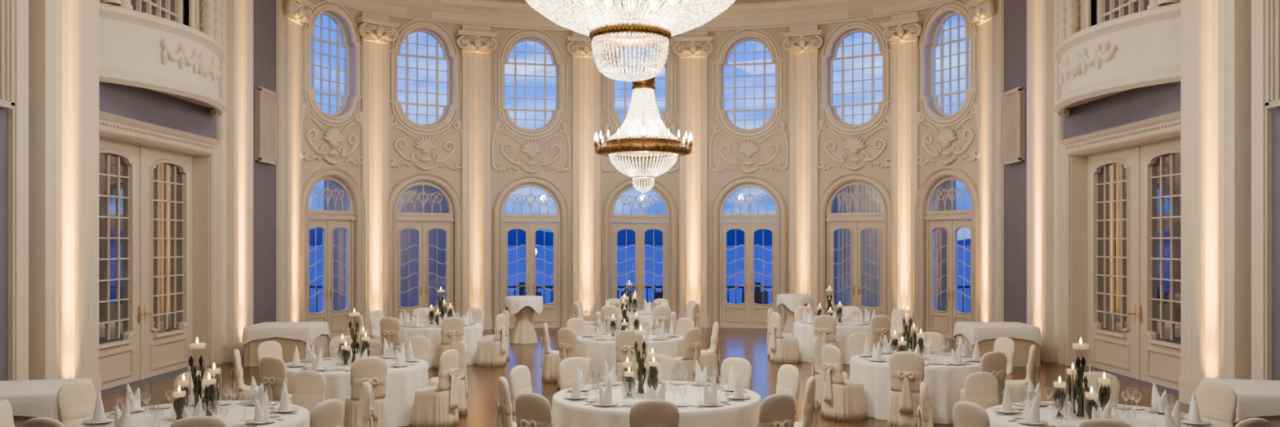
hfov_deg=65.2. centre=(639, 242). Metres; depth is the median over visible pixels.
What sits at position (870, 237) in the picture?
window glass
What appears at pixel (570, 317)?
baseboard
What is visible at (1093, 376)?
dining chair
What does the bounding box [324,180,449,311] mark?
window glass
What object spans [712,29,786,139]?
window
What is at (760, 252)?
lake
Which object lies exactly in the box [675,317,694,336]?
dining chair
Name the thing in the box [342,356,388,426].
dining chair
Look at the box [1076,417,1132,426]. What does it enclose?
dining chair
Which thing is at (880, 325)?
dining chair
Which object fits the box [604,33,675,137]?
window
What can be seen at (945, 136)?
ornament
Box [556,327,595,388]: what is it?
dining chair
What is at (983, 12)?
column
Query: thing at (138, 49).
balcony
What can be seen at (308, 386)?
dining chair
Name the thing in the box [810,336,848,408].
dining chair
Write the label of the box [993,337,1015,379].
dining chair
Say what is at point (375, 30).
column
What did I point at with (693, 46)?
column
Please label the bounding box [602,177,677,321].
door
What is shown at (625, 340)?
dining chair
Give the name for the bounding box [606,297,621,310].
dining chair
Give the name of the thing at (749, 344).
floor
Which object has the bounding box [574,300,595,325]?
dining chair
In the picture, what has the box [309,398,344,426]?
dining chair
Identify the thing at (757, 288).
terrace railing
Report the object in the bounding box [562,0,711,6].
trim
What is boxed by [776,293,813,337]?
cocktail table
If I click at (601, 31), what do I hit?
crystal chandelier
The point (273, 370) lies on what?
dining chair
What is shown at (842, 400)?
dining chair
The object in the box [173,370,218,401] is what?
dining chair
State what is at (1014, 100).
wall speaker
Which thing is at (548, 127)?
window
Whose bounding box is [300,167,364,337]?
door
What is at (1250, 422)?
dining chair
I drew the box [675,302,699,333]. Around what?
dining chair
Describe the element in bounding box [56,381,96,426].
dining chair
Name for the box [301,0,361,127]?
window
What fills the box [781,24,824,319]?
column
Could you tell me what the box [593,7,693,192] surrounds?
crystal chandelier
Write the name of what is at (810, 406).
dining chair
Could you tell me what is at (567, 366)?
dining chair
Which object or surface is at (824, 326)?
dining chair
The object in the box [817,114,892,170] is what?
ornament
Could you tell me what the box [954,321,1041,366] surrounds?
side table
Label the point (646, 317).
round banquet table
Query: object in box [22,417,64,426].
dining chair
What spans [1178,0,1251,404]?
column
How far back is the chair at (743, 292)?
32.52 m
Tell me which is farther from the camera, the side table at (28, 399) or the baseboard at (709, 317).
the baseboard at (709, 317)
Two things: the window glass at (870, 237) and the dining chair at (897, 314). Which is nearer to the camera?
the dining chair at (897, 314)
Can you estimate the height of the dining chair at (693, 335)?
1.003 m
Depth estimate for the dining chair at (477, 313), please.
21.39 m
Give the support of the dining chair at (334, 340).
on the floor
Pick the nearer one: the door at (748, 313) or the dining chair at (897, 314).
the dining chair at (897, 314)
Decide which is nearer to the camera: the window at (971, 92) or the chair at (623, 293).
the window at (971, 92)
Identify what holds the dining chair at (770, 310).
on the floor
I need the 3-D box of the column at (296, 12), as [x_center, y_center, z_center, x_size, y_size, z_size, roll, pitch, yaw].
[-8.196,-1.775,23.684,0.570,8.350,1.131,0,0,6]
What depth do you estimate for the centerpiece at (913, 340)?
14.18 m
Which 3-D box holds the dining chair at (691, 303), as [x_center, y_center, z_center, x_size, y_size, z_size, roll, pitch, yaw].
[1.085,1.899,24.093,0.557,1.003,0.554,0,0,-25]
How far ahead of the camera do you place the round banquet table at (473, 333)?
19.49 m
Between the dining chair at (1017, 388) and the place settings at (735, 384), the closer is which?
the place settings at (735, 384)
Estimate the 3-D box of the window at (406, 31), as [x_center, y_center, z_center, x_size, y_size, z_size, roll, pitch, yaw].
[-5.829,-4.445,27.005,2.060,3.131,0.390,0,0,-31]
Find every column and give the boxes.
[28,0,101,398]
[225,0,253,361]
[283,0,315,321]
[355,11,399,335]
[455,24,498,329]
[566,31,604,321]
[672,31,713,328]
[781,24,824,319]
[880,11,924,333]
[964,0,996,321]
[1026,0,1054,361]
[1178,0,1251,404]
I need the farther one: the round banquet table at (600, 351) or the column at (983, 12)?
the column at (983, 12)
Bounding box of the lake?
[309,245,970,312]
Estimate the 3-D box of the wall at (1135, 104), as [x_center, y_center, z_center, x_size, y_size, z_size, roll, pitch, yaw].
[8.650,-2.400,9.860,0.500,9.600,27.720,0,0,0]
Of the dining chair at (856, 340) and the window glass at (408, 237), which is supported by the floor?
the dining chair at (856, 340)
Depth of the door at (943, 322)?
25.07 m
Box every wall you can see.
[0,0,275,395]
[302,0,977,339]
[1004,0,1279,395]
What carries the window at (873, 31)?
in the wall at (499, 180)
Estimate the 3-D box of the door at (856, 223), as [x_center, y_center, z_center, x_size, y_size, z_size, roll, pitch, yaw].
[5.811,0.265,26.976,2.120,4.270,0.340,0,0,31]
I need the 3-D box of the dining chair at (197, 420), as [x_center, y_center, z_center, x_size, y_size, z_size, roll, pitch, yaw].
[-3.646,1.899,8.244,0.554,1.003,0.557,0,0,-24]
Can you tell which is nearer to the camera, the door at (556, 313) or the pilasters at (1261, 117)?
the pilasters at (1261, 117)
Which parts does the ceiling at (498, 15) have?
cornice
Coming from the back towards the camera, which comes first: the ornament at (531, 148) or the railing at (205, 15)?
the ornament at (531, 148)
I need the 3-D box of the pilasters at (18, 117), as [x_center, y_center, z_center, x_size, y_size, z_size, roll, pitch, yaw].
[-8.360,-1.780,18.400,0.120,8.360,10.200,0,0,0]
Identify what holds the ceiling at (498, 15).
attached to the wall at (499, 180)
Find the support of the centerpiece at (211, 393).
on the round banquet table at (236, 414)
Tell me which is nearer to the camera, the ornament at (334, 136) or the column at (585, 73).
the ornament at (334, 136)
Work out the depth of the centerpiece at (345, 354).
13.57 m
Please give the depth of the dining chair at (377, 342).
19.45 m
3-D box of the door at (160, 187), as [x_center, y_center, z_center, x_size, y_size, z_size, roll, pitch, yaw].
[-8.530,0.185,17.450,0.540,4.430,4.760,0,0,0]
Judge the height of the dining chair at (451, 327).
1.003 m
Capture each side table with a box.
[0,377,93,426]
[241,321,329,366]
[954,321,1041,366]
[1200,377,1279,426]
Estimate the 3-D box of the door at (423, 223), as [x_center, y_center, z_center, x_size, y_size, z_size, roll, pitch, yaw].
[-5.811,0.265,26.976,2.120,4.270,0.340,0,0,-31]
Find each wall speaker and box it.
[0,0,14,109]
[254,86,276,164]
[1003,86,1025,164]
[1265,0,1279,109]
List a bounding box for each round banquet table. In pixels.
[71,400,309,426]
[285,355,427,426]
[400,321,482,367]
[551,380,760,426]
[576,332,684,383]
[595,309,676,333]
[793,319,870,364]
[849,351,982,423]
[985,400,1222,426]
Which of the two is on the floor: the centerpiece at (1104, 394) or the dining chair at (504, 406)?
the dining chair at (504, 406)
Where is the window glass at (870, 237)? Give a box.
[830,180,955,311]
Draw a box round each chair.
[0,399,14,426]
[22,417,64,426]
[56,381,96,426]
[169,415,226,426]
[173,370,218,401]
[231,349,259,400]
[257,340,283,386]
[259,355,293,404]
[291,369,325,418]
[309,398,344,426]
[328,335,359,357]
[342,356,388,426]
[355,381,373,426]
[356,314,382,355]
[368,310,384,339]
[379,316,404,355]
[404,335,431,386]
[410,349,459,426]
[412,307,431,321]
[428,340,468,414]
[433,316,464,370]
[465,307,484,339]
[475,313,506,366]
[483,310,510,359]
[495,376,516,426]
[509,364,551,422]
[515,392,552,426]
[535,291,541,296]
[541,322,560,382]
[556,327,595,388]
[558,356,591,391]
[566,317,585,336]
[571,302,595,333]
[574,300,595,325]
[600,305,621,332]
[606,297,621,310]
[615,329,643,381]
[621,290,631,302]
[621,315,644,329]
[629,399,679,426]
[642,353,675,380]
[646,305,671,333]
[652,298,668,310]
[654,291,662,299]
[671,327,702,381]
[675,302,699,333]
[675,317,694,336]
[686,300,696,318]
[698,321,720,381]
[720,356,751,390]
[742,291,757,303]
[757,393,795,426]
[760,290,768,303]
[766,308,792,357]
[769,311,800,363]
[776,364,799,422]
[794,306,813,321]
[794,376,817,426]
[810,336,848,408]
[811,315,839,366]
[820,344,867,421]
[841,306,861,319]
[847,332,873,379]
[870,315,890,351]
[887,351,924,426]
[888,308,905,342]
[889,311,916,351]
[916,331,944,352]
[916,381,933,426]
[952,400,990,426]
[959,351,1007,404]
[964,371,999,409]
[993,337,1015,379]
[1002,344,1038,403]
[1075,371,1119,404]
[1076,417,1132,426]
[1195,382,1237,426]
[1235,417,1271,426]
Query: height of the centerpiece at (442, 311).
0.755 m
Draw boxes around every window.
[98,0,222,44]
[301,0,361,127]
[389,18,461,135]
[493,29,567,139]
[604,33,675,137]
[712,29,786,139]
[818,18,890,135]
[918,0,978,127]
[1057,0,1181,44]
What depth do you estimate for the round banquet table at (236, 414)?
9.51 m
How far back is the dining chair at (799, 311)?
21.88 m
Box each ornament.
[298,102,364,165]
[387,114,462,170]
[490,120,571,173]
[600,123,679,173]
[708,120,789,173]
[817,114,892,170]
[915,102,981,165]
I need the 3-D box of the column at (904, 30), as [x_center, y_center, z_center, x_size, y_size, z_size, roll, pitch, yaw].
[6.900,-1.775,26.087,0.570,8.350,1.130,0,0,-43]
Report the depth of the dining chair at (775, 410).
9.20 m
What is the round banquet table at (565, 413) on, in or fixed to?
on the floor
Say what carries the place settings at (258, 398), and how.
on the round banquet table at (236, 414)
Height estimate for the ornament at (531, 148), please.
1.464 m
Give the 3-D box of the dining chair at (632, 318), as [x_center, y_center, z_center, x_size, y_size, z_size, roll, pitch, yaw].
[-0.154,1.899,18.752,0.554,1.003,0.557,0,0,5]
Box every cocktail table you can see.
[505,295,542,343]
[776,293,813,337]
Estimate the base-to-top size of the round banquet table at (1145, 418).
0.747 m
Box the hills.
[309,227,970,245]
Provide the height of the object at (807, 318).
0.284 m
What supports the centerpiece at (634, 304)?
on the round banquet table at (646, 317)
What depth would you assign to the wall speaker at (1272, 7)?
13.07 m
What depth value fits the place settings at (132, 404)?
9.08 m
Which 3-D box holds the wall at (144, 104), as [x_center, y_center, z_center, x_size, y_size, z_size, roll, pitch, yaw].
[-8.650,-2.400,9.860,0.500,9.600,27.720,0,0,0]
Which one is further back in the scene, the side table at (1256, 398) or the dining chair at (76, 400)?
the side table at (1256, 398)
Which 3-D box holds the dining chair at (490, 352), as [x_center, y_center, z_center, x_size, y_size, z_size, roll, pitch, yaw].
[-2.914,1.899,19.654,0.557,1.003,0.554,0,0,18]
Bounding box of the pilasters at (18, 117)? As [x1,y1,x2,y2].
[8,0,284,380]
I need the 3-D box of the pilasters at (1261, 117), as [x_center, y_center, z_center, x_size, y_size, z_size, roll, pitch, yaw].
[8.360,-1.780,18.400,0.120,8.360,10.200,0,0,0]
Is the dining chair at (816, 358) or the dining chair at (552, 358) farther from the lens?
the dining chair at (552, 358)
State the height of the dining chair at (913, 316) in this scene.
1.003 m
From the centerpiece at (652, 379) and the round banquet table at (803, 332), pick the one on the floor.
the round banquet table at (803, 332)
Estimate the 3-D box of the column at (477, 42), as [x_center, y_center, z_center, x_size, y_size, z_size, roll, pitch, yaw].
[-4.507,-1.775,27.547,1.131,8.350,0.570,0,0,-22]
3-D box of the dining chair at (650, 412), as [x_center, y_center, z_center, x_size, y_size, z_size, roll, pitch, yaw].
[0.123,1.899,9.105,0.554,1.003,0.557,0,0,-1]
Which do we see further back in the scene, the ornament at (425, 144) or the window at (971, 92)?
the ornament at (425, 144)
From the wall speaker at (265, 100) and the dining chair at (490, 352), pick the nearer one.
the dining chair at (490, 352)
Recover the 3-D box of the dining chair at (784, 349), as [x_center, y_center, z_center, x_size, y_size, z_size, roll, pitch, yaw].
[2.908,1.899,20.148,0.557,1.003,0.554,0,0,-19]
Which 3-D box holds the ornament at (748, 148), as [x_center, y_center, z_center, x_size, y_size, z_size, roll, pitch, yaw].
[3.034,-2.652,27.992,2.271,1.464,0.229,0,0,13]
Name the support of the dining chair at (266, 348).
on the floor
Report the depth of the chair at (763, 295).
32.77 m
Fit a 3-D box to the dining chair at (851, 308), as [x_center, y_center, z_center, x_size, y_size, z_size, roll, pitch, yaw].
[4.552,1.899,21.787,0.554,1.003,0.557,0,0,23]
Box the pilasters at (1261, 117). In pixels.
[995,0,1271,380]
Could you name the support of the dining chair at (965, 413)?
on the floor
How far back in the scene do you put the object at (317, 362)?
13.24 m
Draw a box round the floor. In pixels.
[101,327,1190,426]
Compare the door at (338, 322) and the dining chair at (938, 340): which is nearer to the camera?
the dining chair at (938, 340)
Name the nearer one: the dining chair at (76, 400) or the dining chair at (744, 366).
the dining chair at (76, 400)
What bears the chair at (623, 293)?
on the terrace
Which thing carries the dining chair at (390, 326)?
on the floor
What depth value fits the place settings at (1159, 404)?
9.14 m
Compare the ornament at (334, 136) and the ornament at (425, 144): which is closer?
the ornament at (334, 136)
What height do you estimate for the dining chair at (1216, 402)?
1.003 m
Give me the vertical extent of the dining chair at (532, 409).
1.003 m
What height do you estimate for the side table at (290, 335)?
0.760 m
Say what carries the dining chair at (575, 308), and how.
on the floor
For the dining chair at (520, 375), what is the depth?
11.25 m
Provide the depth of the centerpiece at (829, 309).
20.55 m
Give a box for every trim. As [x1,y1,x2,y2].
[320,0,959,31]
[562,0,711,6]
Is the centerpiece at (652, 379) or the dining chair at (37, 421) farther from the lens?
the centerpiece at (652, 379)
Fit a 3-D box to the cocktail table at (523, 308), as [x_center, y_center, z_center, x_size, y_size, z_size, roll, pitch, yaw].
[-2.780,1.845,24.000,0.910,1.100,0.910,0,0,-17]
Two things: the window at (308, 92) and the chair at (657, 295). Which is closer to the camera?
the window at (308, 92)
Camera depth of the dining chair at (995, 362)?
12.80 m
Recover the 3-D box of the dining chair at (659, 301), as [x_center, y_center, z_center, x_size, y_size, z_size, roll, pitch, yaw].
[0.429,1.899,24.770,0.554,1.003,0.557,0,0,27]
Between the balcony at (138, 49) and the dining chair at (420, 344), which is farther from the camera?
the balcony at (138, 49)
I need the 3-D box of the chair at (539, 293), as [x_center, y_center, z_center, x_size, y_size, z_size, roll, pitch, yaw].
[-3.250,2.075,32.110,0.500,0.950,0.500,0,0,-42]
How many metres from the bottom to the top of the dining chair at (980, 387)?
1.003 m
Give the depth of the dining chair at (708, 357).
17.34 m
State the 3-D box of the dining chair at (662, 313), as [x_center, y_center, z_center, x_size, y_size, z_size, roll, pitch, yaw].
[0.410,1.899,22.447,0.554,1.003,0.557,0,0,-24]
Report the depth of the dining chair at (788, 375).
11.32 m
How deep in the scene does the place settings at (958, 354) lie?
13.86 m
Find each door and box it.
[98,111,222,390]
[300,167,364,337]
[386,173,462,321]
[493,175,568,328]
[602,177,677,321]
[711,175,786,328]
[817,173,893,319]
[915,167,979,338]
[1057,111,1181,390]
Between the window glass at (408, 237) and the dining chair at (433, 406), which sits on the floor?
the dining chair at (433, 406)
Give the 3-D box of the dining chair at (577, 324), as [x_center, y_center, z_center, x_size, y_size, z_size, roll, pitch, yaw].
[-1.049,1.899,18.411,0.557,1.003,0.554,0,0,44]
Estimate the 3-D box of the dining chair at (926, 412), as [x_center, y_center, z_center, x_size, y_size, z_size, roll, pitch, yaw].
[3.029,1.899,9.920,0.557,1.003,0.554,0,0,19]
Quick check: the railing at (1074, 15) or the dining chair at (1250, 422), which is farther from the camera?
the railing at (1074, 15)
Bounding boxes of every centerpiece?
[173,337,222,420]
[337,308,369,365]
[427,287,453,324]
[609,293,639,336]
[620,281,637,312]
[622,324,660,396]
[817,286,842,322]
[890,306,924,355]
[1053,337,1112,418]
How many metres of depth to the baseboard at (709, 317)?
28.28 m
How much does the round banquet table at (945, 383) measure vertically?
0.747 m
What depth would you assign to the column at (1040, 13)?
20.36 m
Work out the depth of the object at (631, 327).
18.18 m
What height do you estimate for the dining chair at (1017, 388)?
1.003 m
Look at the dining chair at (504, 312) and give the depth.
20.46 m
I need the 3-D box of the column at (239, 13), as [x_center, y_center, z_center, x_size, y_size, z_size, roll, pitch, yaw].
[-8.332,-1.780,20.620,0.375,8.360,1.060,0,0,0]
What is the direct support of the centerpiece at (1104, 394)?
on the round banquet table at (1145, 418)
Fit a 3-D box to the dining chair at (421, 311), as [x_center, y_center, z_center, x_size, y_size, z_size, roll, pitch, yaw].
[-4.567,1.899,21.253,0.554,1.003,0.557,0,0,-26]
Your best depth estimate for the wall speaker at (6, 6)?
13.07 m
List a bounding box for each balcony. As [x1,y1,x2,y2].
[98,2,226,116]
[1053,2,1181,116]
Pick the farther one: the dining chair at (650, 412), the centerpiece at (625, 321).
the centerpiece at (625, 321)
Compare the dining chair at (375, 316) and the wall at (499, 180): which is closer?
the dining chair at (375, 316)
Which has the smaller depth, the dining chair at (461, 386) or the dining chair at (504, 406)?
the dining chair at (504, 406)
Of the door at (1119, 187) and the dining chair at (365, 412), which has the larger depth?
the door at (1119, 187)
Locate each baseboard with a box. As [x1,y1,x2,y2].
[491,315,571,328]
[708,315,711,327]
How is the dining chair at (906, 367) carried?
on the floor
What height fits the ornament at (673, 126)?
1.464 m
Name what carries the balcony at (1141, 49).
attached to the wall at (1135, 104)
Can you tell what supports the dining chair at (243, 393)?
on the floor
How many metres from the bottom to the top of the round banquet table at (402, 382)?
0.747 m
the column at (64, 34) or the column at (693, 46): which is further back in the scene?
the column at (693, 46)
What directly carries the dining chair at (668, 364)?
on the floor
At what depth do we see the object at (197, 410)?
8.72 m
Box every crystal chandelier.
[525,0,735,81]
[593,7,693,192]
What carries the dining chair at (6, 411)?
on the floor
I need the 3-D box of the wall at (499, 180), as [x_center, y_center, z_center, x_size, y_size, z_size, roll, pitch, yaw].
[0.000,-2.400,26.230,17.319,9.600,5.060,0,0,0]
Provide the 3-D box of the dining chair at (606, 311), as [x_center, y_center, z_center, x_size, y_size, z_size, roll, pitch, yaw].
[-0.594,1.899,22.406,0.554,1.003,0.557,0,0,23]
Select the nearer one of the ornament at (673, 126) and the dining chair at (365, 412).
the dining chair at (365, 412)
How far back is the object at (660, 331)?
17.42 m
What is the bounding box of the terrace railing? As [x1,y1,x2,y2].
[309,281,970,312]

